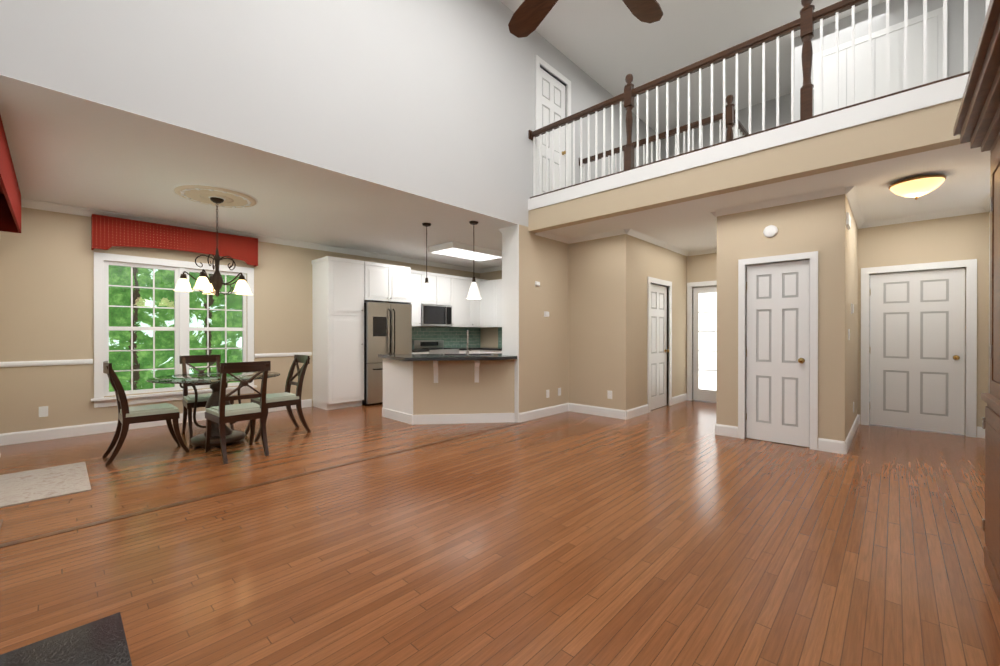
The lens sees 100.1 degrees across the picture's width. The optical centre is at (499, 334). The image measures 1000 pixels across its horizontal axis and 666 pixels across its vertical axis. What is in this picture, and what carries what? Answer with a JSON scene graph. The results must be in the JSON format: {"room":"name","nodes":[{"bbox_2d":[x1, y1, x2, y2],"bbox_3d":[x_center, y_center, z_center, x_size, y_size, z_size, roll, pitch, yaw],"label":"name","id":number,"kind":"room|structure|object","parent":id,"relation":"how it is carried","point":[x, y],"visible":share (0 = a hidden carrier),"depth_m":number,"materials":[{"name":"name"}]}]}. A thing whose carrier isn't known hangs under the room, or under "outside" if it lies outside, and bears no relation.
{"room":"living room","nodes":[
{"label":"living room","id":0,"kind":"room"},
{"bbox_2d":[0,207,479,433],"bbox_3d":[-3.035,-0.158,7.294,0.120,2.740,7.590,0,0,43],"label":"wall","id":1,"kind":"structure","parent":0,"point":[46,285],"depth_m":5.00,"materials":[{"name":"beige paint"}]},
{"bbox_2d":[39,406,47,416],"bbox_3d":[-5.270,0.890,4.834,0.009,0.120,0.075,0,0,43],"label":"outlet","id":2,"kind":"object","parent":1,"relation":"attached to","point":[43,411],"visible":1,"depth_m":4.83,"materials":[{"name":"white plastic"}]},
{"bbox_2d":[91,252,256,407],"bbox_3d":[-4.393,-0.058,5.791,0.150,1.910,1.820,0,0,43],"label":"dining room window","id":3,"kind":"structure","parent":1,"relation":"in","point":[181,328],"depth_m":5.62,"materials":[{"name":"white wood"}]},
{"bbox_2d":[91,214,257,266],"bbox_3d":[-4.327,-1.244,5.725,0.148,0.412,1.800,0,0,43],"label":"window valance","id":4,"kind":"object","parent":1,"relation":"attached to","point":[107,232],"visible":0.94,"depth_m":5.53,"materials":[{"name":"red fabric"}]},
{"bbox_2d":[8,198,479,443],"bbox_3d":[-2.960,-0.157,7.223,0.085,2.739,7.350,0,0,43],"label":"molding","id":5,"kind":"structure","parent":1,"relation":"attached to","point":[102,427],"depth_m":5.36,"materials":[{"name":"white wood"}]},
{"bbox_2d":[364,261,391,302],"bbox_3d":[-2.350,-0.918,7.477,0.615,0.660,0.460,0,0,43],"label":"upper cabinet","id":6,"kind":"object","parent":1,"relation":"attached to","point":[377,276],"depth_m":7.28,"materials":[{"name":"white wood"}]},
{"bbox_2d":[392,265,411,303],"bbox_3d":[-2.035,-0.919,7.812,0.615,0.660,0.460,0,0,43],"label":"upper cabinet","id":7,"kind":"object","parent":1,"relation":"attached to","point":[401,275],"depth_m":7.64,"materials":[{"name":"white wood"}]},
{"bbox_2d":[412,270,423,327],"bbox_3d":[-1.824,-0.706,8.225,0.355,1.090,0.430,0,0,43],"label":"upper cabinet","id":8,"kind":"object","parent":1,"relation":"attached to","point":[417,276],"depth_m":8.18,"materials":[{"name":"white wood"}]},
{"bbox_2d":[424,272,435,303],"bbox_3d":[-1.546,-0.932,8.519,0.355,0.640,0.380,0,0,43],"label":"upper cabinet","id":9,"kind":"object","parent":1,"relation":"attached to","point":[431,277],"depth_m":8.45,"materials":[{"name":"white wood"}]},
{"bbox_2d":[420,304,447,327],"bbox_3d":[-1.445,-0.389,8.576,0.425,0.435,0.590,0,0,43],"label":"microwave","id":10,"kind":"object","parent":1,"relation":"attached to","point":[430,314],"depth_m":8.45,"materials":[{"name":"silver metal"}]},
{"bbox_2d":[436,273,451,303],"bbox_3d":[-1.285,-0.932,8.795,0.355,0.640,0.380,0,0,43],"label":"upper cabinet","id":11,"kind":"object","parent":1,"relation":"attached to","point":[443,281],"depth_m":8.67,"materials":[{"name":"white wood"}]},
{"bbox_2d":[448,304,451,327],"bbox_3d":[-1.198,-0.390,8.859,0.395,0.435,0.160,0,0,43],"label":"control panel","id":12,"kind":"object","parent":1,"relation":"attached to","point":[449,305],"depth_m":8.75,"materials":[{"name":"white"}]},
{"bbox_2d":[452,276,471,327],"bbox_3d":[-0.959,-0.708,9.141,0.355,1.090,0.570,0,0,43],"label":"upper cabinet","id":13,"kind":"object","parent":1,"relation":"attached to","point":[461,306],"depth_m":9.02,"materials":[{"name":"white wood"}]},
{"bbox_2d":[472,278,488,327],"bbox_3d":[-0.551,-0.710,9.573,0.355,1.090,0.617,0,0,43],"label":"upper cabinet","id":14,"kind":"object","parent":1,"relation":"attached to","point":[475,302],"depth_m":9.36,"materials":[{"name":"white wood"}]},
{"bbox_2d":[0,0,658,412],"bbox_3d":[0.174,-1.584,5.910,0.300,5.600,9.750,0,0,43],"label":"wall","id":15,"kind":"structure","parent":0,"point":[433,99],"depth_m":4.11,"materials":[{"name":"white paint"}]},
{"bbox_2d":[0,362,11,445],"bbox_3d":[-4.337,-0.146,3.526,2.980,2.739,0.085,0,0,43],"label":"baseboard","id":16,"kind":"structure","parent":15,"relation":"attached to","point":[5,438],"depth_m":4.62,"materials":[{"name":"white"}]},
{"bbox_2d":[502,224,518,421],"bbox_3d":[0.145,-0.153,5.885,0.308,2.738,0.012,0,0,43],"label":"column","id":17,"kind":"structure","parent":15,"relation":"attached to","point":[510,290],"depth_m":5.86,"materials":[{"name":"white paint"}]},
{"bbox_2d":[540,68,565,193],"bbox_3d":[0.802,-2.931,6.377,0.097,2.016,0.710,0,0,43],"label":"door","id":18,"kind":"structure","parent":15,"relation":"in","point":[552,99],"depth_m":6.38,"materials":[{"name":"grey wood"}]},
{"bbox_2d":[535,55,570,195],"bbox_3d":[0.786,-2.973,6.394,0.120,2.115,0.890,0,0,43],"label":"door frame","id":19,"kind":"structure","parent":15,"relation":"attached to","point":[539,61],"depth_m":6.08,"materials":[{"name":"white wood"}]},
{"bbox_2d":[480,270,501,346],"bbox_3d":[0.645,-0.163,8.956,3.190,2.740,0.120,0,0,43],"label":"wall","id":20,"kind":"structure","parent":0,"point":[488,336],"depth_m":9.71,"materials":[{"name":"beige paint"}]},
{"bbox_2d":[480,280,494,326],"bbox_3d":[-0.157,-0.679,9.380,0.529,1.030,0.356,0,0,43],"label":"upper cabinet","id":21,"kind":"object","parent":20,"relation":"attached to","point":[491,303],"depth_m":9.25,"materials":[{"name":"white wood"}]},
{"bbox_2d":[480,266,501,272],"bbox_3d":[0.651,-1.489,8.806,2.980,0.084,0.085,0,0,43],"label":"crown molding","id":22,"kind":"structure","parent":20,"relation":"attached to","point":[491,269],"depth_m":9.62,"materials":[{"name":"white"}]},
{"bbox_2d":[495,279,501,326],"bbox_3d":[0.227,-0.678,9.017,0.529,1.030,0.356,0,0,43],"label":"upper cabinet","id":23,"kind":"object","parent":20,"relation":"attached to","point":[498,283],"depth_m":9.02,"materials":[{"name":"white wood"}]},
{"bbox_2d":[0,74,990,268],"bbox_3d":[0.638,-1.707,5.389,8.070,0.410,9.870,0,0,43],"label":"ceiling","id":24,"kind":"structure","parent":0,"point":[69,149],"depth_m":4.33,"materials":[{"name":"beige paint"}]},
{"bbox_2d":[172,184,257,207],"bbox_3d":[-3.110,-1.502,4.603,0.780,0.034,0.780,0,0,43],"label":"ceiling medallion","id":25,"kind":"object","parent":24,"relation":"attached to","point":[204,194],"visible":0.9,"depth_m":4.50,"materials":[{"name":"white"}]},
{"bbox_2d":[174,197,251,296],"bbox_3d":[-3.129,-0.949,4.625,0.715,1.078,0.741,0,0,43],"label":"dining chandelier","id":26,"kind":"object","parent":25,"relation":"hanging from","point":[213,284],"visible":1,"depth_m":4.55,"materials":[{"name":"white glass"}]},
{"bbox_2d":[419,223,433,299],"bbox_3d":[-1.007,-1.003,5.754,0.210,1.039,0.210,0,0,43],"label":"pendant light","id":27,"kind":"object","parent":24,"relation":"hanging from","point":[426,293],"visible":1,"depth_m":5.72,"materials":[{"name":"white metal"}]},
{"bbox_2d":[429,241,501,260],"bbox_3d":[-0.576,-1.476,7.513,0.650,0.103,1.250,0,0,43],"label":"light","id":28,"kind":"object","parent":24,"relation":"attached to","point":[463,250],"visible":0.93,"depth_m":7.26,"materials":[{"name":"white plastic"}]},
{"bbox_2d":[466,221,480,298],"bbox_3d":[-0.353,-1.002,5.660,0.210,1.039,0.210,0,0,43],"label":"pendant light","id":29,"kind":"object","parent":24,"relation":"hanging from","point":[473,293],"visible":1,"depth_m":5.62,"materials":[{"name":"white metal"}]},
{"bbox_2d":[732,110,748,138],"bbox_3d":[3.500,-2.404,5.964,0.120,0.980,1.498,0,0,43],"label":"railing","id":30,"kind":"object","parent":24,"relation":"on","point":[742,130],"visible":0.1,"depth_m":5.70,"materials":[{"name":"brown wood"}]},
{"bbox_2d":[528,98,967,232],"bbox_3d":[2.119,-1.604,4.417,4.580,0.290,0.150,0,0,43],"label":"beam","id":31,"kind":"structure","parent":24,"relation":"attached to","point":[919,130],"depth_m":3.90,"materials":[{"name":"beige paint"}]},
{"bbox_2d":[528,74,968,210],"bbox_3d":[2.114,-1.829,4.411,4.580,0.160,0.165,0,0,43],"label":"trim","id":32,"kind":"structure","parent":31,"relation":"attached to","point":[949,90],"depth_m":3.85,"materials":[{"name":"white wood"}]},
{"bbox_2d":[529,0,989,197],"bbox_3d":[2.093,-2.492,4.418,4.533,1.165,0.120,0,0,43],"label":"loft railing","id":33,"kind":"object","parent":32,"relation":"on","point":[806,20],"visible":0.96,"depth_m":4.08,"materials":[{"name":"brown wood"}]},
{"bbox_2d":[889,175,945,199],"bbox_3d":[4.029,-1.410,4.051,0.396,0.214,0.396,0,0,43],"label":"light","id":34,"kind":"object","parent":24,"relation":"attached to","point":[917,186],"visible":0.98,"depth_m":3.96,"materials":[{"name":"beige glass"}]},
{"bbox_2d":[0,400,999,665],"bbox_3d":[0.681,1.268,5.357,8.190,0.100,9.870,0,0,43],"label":"floor","id":35,"kind":"structure","parent":0,"point":[680,534],"depth_m":2.41,"materials":[{"name":"brown wood"}]},
{"bbox_2d":[0,462,90,507],"bbox_3d":[-3.797,1.219,3.424,1.030,0.009,0.610,0,0,43],"label":"door mat","id":36,"kind":"object","parent":35,"relation":"on","point":[17,488],"visible":1,"depth_m":3.42,"materials":[{"name":"beige fabric"}]},
{"bbox_2d":[0,612,131,665],"bbox_3d":[-1.284,1.214,1.032,1.570,0.035,0.638,0,0,43],"label":"hearth slab","id":37,"kind":"object","parent":35,"relation":"on","point":[101,642],"visible":1,"depth_m":1.59,"materials":[{"name":"stone"}]},
{"bbox_2d":[102,361,189,464],"bbox_3d":[-3.601,0.748,4.265,0.470,0.963,0.640,0,0,43],"label":"chair","id":38,"kind":"object","parent":35,"relation":"on","point":[128,415],"visible":0.98,"depth_m":4.13,"materials":[{"name":"brown wood"}]},
{"bbox_2d":[180,355,233,438],"bbox_3d":[-3.612,0.745,5.153,0.640,0.963,0.470,0,0,43],"label":"chair","id":39,"kind":"object","parent":35,"relation":"on","point":[189,401],"visible":0.62,"depth_m":5.16,"materials":[{"name":"brown wood"}]},
{"bbox_2d":[146,372,279,448],"bbox_3d":[-3.162,0.843,4.701,1.240,0.754,1.240,0,0,43],"label":"pedestal dining table","id":40,"kind":"object","parent":35,"relation":"on","point":[231,435],"visible":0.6,"depth_m":4.59,"materials":[{"name":"brown wood"}]},
{"bbox_2d":[205,361,270,463],"bbox_3d":[-2.692,0.748,4.298,0.640,0.963,0.470,0,0,43],"label":"chair","id":41,"kind":"object","parent":35,"relation":"on","point":[221,414],"visible":0.98,"depth_m":4.16,"materials":[{"name":"brown wood"}]},
{"bbox_2d":[0,422,519,547],"bbox_3d":[-1.388,1.220,4.017,0.060,0.004,4.840,0,0,43],"label":"threshold strip","id":42,"kind":"object","parent":35,"relation":"on","point":[7,544],"visible":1,"depth_m":3.16,"materials":[{"name":"brown wood"}]},
{"bbox_2d":[244,355,310,441],"bbox_3d":[-2.724,0.745,5.136,0.470,0.963,0.640,0,0,43],"label":"chair","id":43,"kind":"object","parent":35,"relation":"on","point":[287,398],"visible":0.85,"depth_m":5.14,"materials":[{"name":"brown wood"}]},
{"bbox_2d":[312,256,363,409],"bbox_3d":[-2.728,-0.017,7.080,0.615,2.460,0.620,0,0,43],"label":"tall cabinet","id":44,"kind":"object","parent":35,"relation":"on","point":[344,290],"depth_m":6.85,"materials":[{"name":"white wood"}]},
{"bbox_2d":[362,302,411,404],"bbox_3d":[-2.145,0.319,7.589,0.731,1.745,0.884,0,0,43],"label":"fridge","id":45,"kind":"object","parent":35,"relation":"on","point":[387,328],"visible":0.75,"depth_m":7.23,"materials":[{"name":"silver metal"}]},
{"bbox_2d":[412,352,431,353],"bbox_3d":[-1.731,0.770,8.138,0.615,0.880,0.425,0,0,43],"label":"base cabinet","id":46,"kind":"object","parent":35,"relation":"on","point":[412,352],"depth_m":7.97,"materials":[{"name":"white wood"}]},
{"bbox_2d":[412,348,427,351],"bbox_3d":[-1.060,0.305,8.846,0.617,0.045,2.377,0,0,43],"label":"countertop","id":47,"kind":"structure","parent":46,"relation":"on","point":[413,349],"depth_m":8.08,"materials":[{"name":"black stone"}]},
{"bbox_2d":[428,348,459,353],"bbox_3d":[-1.311,0.751,8.564,0.588,0.915,0.756,0,0,43],"label":"stove","id":48,"kind":"object","parent":35,"relation":"on","point":[434,350],"depth_m":8.40,"materials":[{"name":"white metal"}]},
{"bbox_2d":[378,330,516,424],"bbox_3d":[-0.759,0.576,5.895,1.981,1.281,0.961,0,0,-9],"label":"kitchen island","id":49,"kind":"object","parent":35,"relation":"on","point":[419,389],"depth_m":5.75,"materials":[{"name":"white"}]},
{"bbox_2d":[460,348,475,353],"bbox_3d":[-0.921,0.767,8.996,0.615,0.880,0.394,0,0,43],"label":"base cabinet","id":50,"kind":"object","parent":35,"relation":"on","point":[462,350],"depth_m":8.82,"materials":[{"name":"white wood"}]},
{"bbox_2d":[480,351,501,353],"bbox_3d":[0.430,0.768,8.662,1.855,0.880,0.600,0,0,43],"label":"base cabinet","id":51,"kind":"object","parent":35,"relation":"on","point":[481,352],"depth_m":8.88,"materials":[{"name":"white wood"}]},
{"bbox_2d":[479,347,501,350],"bbox_3d":[0.439,0.308,8.632,1.845,0.040,0.630,0,0,43],"label":"countertop","id":52,"kind":"structure","parent":51,"relation":"on","point":[490,348],"depth_m":8.86,"materials":[{"name":"black stone"}]},
{"bbox_2d":[953,0,999,603],"bbox_3d":[1.689,0.031,1.046,0.564,2.400,3.200,0,0,43],"label":"hutch","id":53,"kind":"object","parent":35,"relation":"on","point":[977,123],"visible":1,"depth_m":2.02,"materials":[{"name":"brown wood"}]},
{"bbox_2d":[568,234,629,409],"bbox_3d":[1.487,-0.155,6.373,0.980,2.740,0.120,0,0,43],"label":"wall","id":54,"kind":"structure","parent":0,"point":[598,318],"depth_m":6.28,"materials":[{"name":"beige paint"}]},
{"bbox_2d":[607,390,611,398],"bbox_3d":[1.616,0.886,6.164,0.075,0.120,0.009,0,0,43],"label":"outlet","id":55,"kind":"object","parent":54,"relation":"attached to","point":[609,394],"visible":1,"depth_m":6.17,"materials":[{"name":"white plastic"}]},
{"bbox_2d":[579,95,734,181],"bbox_3d":[2.161,-2.497,6.129,2.283,1.165,0.120,0,0,43],"label":"railing","id":56,"kind":"object","parent":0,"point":[717,118],"visible":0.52,"depth_m":5.78,"materials":[{"name":"brown wood"}]},
{"bbox_2d":[630,236,686,408],"bbox_3d":[2.623,-0.157,6.951,0.120,2.740,2.280,0,0,43],"label":"wall","id":57,"kind":"structure","parent":0,"point":[647,259],"depth_m":6.59,"materials":[{"name":"beige paint"}]},
{"bbox_2d":[647,277,671,412],"bbox_3d":[2.583,0.156,6.880,0.120,2.115,0.930,0,0,43],"label":"door frame","id":58,"kind":"structure","parent":57,"relation":"attached to","point":[656,281],"depth_m":6.65,"materials":[{"name":"white wood"}]},
{"bbox_2d":[651,284,668,409],"bbox_3d":[2.599,0.198,6.863,0.097,2.016,0.750,0,0,43],"label":"hall door","id":59,"kind":"structure","parent":57,"relation":"in","point":[659,350],"depth_m":6.90,"materials":[{"name":"white wood"}]},
{"bbox_2d":[500,0,885,133],"bbox_3d":[1.841,-4.429,4.245,5.000,0.100,9.870,0,0,43],"label":"ceiling","id":60,"kind":"structure","parent":0,"point":[608,45],"depth_m":6.33,"materials":[{"name":"white paint"}]},
{"bbox_2d":[508,0,662,37],"bbox_3d":[0.459,-2.977,1.968,1.350,2.787,1.286,0,0,43],"label":"room ceiling fan","id":61,"kind":"object","parent":60,"relation":"hanging from","point":[527,18],"visible":1,"depth_m":2.37,"materials":[{"name":"brown wood"}]},
{"bbox_2d":[687,253,716,399],"bbox_3d":[3.934,-0.158,7.363,1.460,2.740,0.120,0,0,43],"label":"wall","id":62,"kind":"structure","parent":0,"point":[702,268],"depth_m":7.57,"materials":[{"name":"beige paint"}]},
{"bbox_2d":[687,280,716,400],"bbox_3d":[3.859,0.129,7.408,1.020,2.165,0.120,0,0,43],"label":"door frame","id":63,"kind":"structure","parent":62,"relation":"attached to","point":[690,285],"depth_m":7.68,"materials":[{"name":"white wood"}]},
{"bbox_2d":[693,286,716,401],"bbox_3d":[3.866,0.170,7.415,0.838,2.064,0.040,0,0,43],"label":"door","id":64,"kind":"structure","parent":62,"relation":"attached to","point":[704,343],"depth_m":7.56,"materials":[{"name":"white"}]},
{"bbox_2d":[661,93,790,159],"bbox_3d":[4.563,-3.156,8.384,2.680,2.470,0.120,0,0,43],"label":"wall","id":65,"kind":"structure","parent":0,"point":[770,112],"depth_m":8.08,"materials":[{"name":"white paint"}]},
{"bbox_2d":[716,194,845,440],"bbox_3d":[3.122,-0.150,4.733,1.210,2.740,0.120,0,0,43],"label":"wall","id":66,"kind":"structure","parent":0,"point":[819,225],"depth_m":4.51,"materials":[{"name":"beige paint"}]},
{"bbox_2d":[519,186,975,453],"bbox_3d":[3.130,-0.152,5.558,4.490,2.739,3.610,0,0,43],"label":"baseboard","id":67,"kind":"structure","parent":66,"relation":"attached to","point":[834,446],"depth_m":5.38,"materials":[{"name":"white wood"}]},
{"bbox_2d":[763,225,777,237],"bbox_3d":[3.036,-1.160,4.704,0.140,0.140,0.034,0,0,43],"label":"smoke detector","id":68,"kind":"object","parent":66,"relation":"attached to","point":[770,231],"visible":0.96,"depth_m":4.69,"materials":[{"name":"white plastic"}]},
{"bbox_2d":[746,260,809,446],"bbox_3d":[3.099,0.204,4.696,0.600,2.016,0.097,0,0,43],"label":"closet door","id":69,"kind":"structure","parent":66,"relation":"in","point":[778,361],"depth_m":4.69,"materials":[{"name":"grey wood"}]},
{"bbox_2d":[738,251,817,449],"bbox_3d":[3.116,0.170,4.713,0.750,2.100,0.120,0,0,43],"label":"trim","id":70,"kind":"structure","parent":66,"relation":"attached to","point":[812,257],"depth_m":4.59,"materials":[{"name":"white wood"}]},
{"bbox_2d":[846,197,857,437],"bbox_3d":[4.194,-0.151,5.075,0.120,2.740,1.850,0,0,43],"label":"wall","id":71,"kind":"structure","parent":0,"point":[852,298],"depth_m":4.92,"materials":[{"name":"beige paint"}]},
{"bbox_2d":[846,212,850,229],"bbox_3d":[3.680,-1.199,4.423,0.021,0.140,0.300,0,0,43],"label":"air vent","id":72,"kind":"object","parent":71,"relation":"in","point":[848,221],"visible":1,"depth_m":4.33,"materials":[{"name":"white"}]},
{"bbox_2d":[794,0,988,436],"bbox_3d":[5.074,-1.583,5.595,1.900,5.600,0.120,0,0,43],"label":"wall","id":73,"kind":"structure","parent":0,"point":[961,237],"depth_m":5.21,"materials":[{"name":"beige paint"}]},
{"bbox_2d":[813,5,947,115],"bbox_3d":[4.990,-2.968,5.574,1.320,2.110,0.019,0,0,43],"label":"door","id":74,"kind":"structure","parent":73,"relation":"in","point":[915,53],"depth_m":5.52,"materials":[{"name":"white wood"}]},
{"bbox_2d":[870,268,964,434],"bbox_3d":[5.287,0.202,5.339,0.860,2.016,0.097,0,0,43],"label":"front door","id":75,"kind":"structure","parent":73,"relation":"in","point":[917,350],"depth_m":5.32,"materials":[{"name":"grey wood"}]},
{"bbox_2d":[861,259,976,436],"bbox_3d":[5.304,0.161,5.356,1.040,2.115,0.120,0,0,43],"label":"door frame","id":76,"kind":"structure","parent":73,"relation":"attached to","point":[970,265],"depth_m":5.05,"materials":[{"name":"white wood"}]},
{"bbox_2d":[989,211,989,392],"bbox_3d":[3.615,-1.574,2.578,0.120,5.600,9.870,0,0,43],"label":"wall","id":77,"kind":"structure","parent":0,"point":[989,298],"depth_m":4.87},
{"bbox_2d":[976,192,989,437],"bbox_3d":[4.318,-0.146,3.480,0.090,2.739,4.000,0,0,43],"label":"baseboard","id":78,"kind":"structure","parent":77,"relation":"attached to","point":[985,206],"depth_m":4.91,"materials":[{"name":"white wood"}]},
{"bbox_3d":[-4.483,-0.146,3.524,3.190,2.740,0.120,0,0,43],"label":"wall","id":79,"kind":"structure","parent":0,"visible":0},
{"bbox_2d":[0,115,20,232],"bbox_3d":[-4.256,-1.276,3.528,2.530,0.400,0.198,0,0,43],"label":"valance","id":80,"kind":"object","parent":79,"relation":"attached to","point":[10,207],"visible":1,"depth_m":3.66,"materials":[{"name":"red fabric"}]},
{"label":"outside","id":81,"kind":"structure","parent":0,"visible":0},
{"bbox_2d":[109,265,241,391],"bbox_3d":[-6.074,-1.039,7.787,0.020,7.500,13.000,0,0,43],"label":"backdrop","id":82,"kind":"structure","parent":81,"point":[165,357],"depth_m":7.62,"materials":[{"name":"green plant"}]}
]}

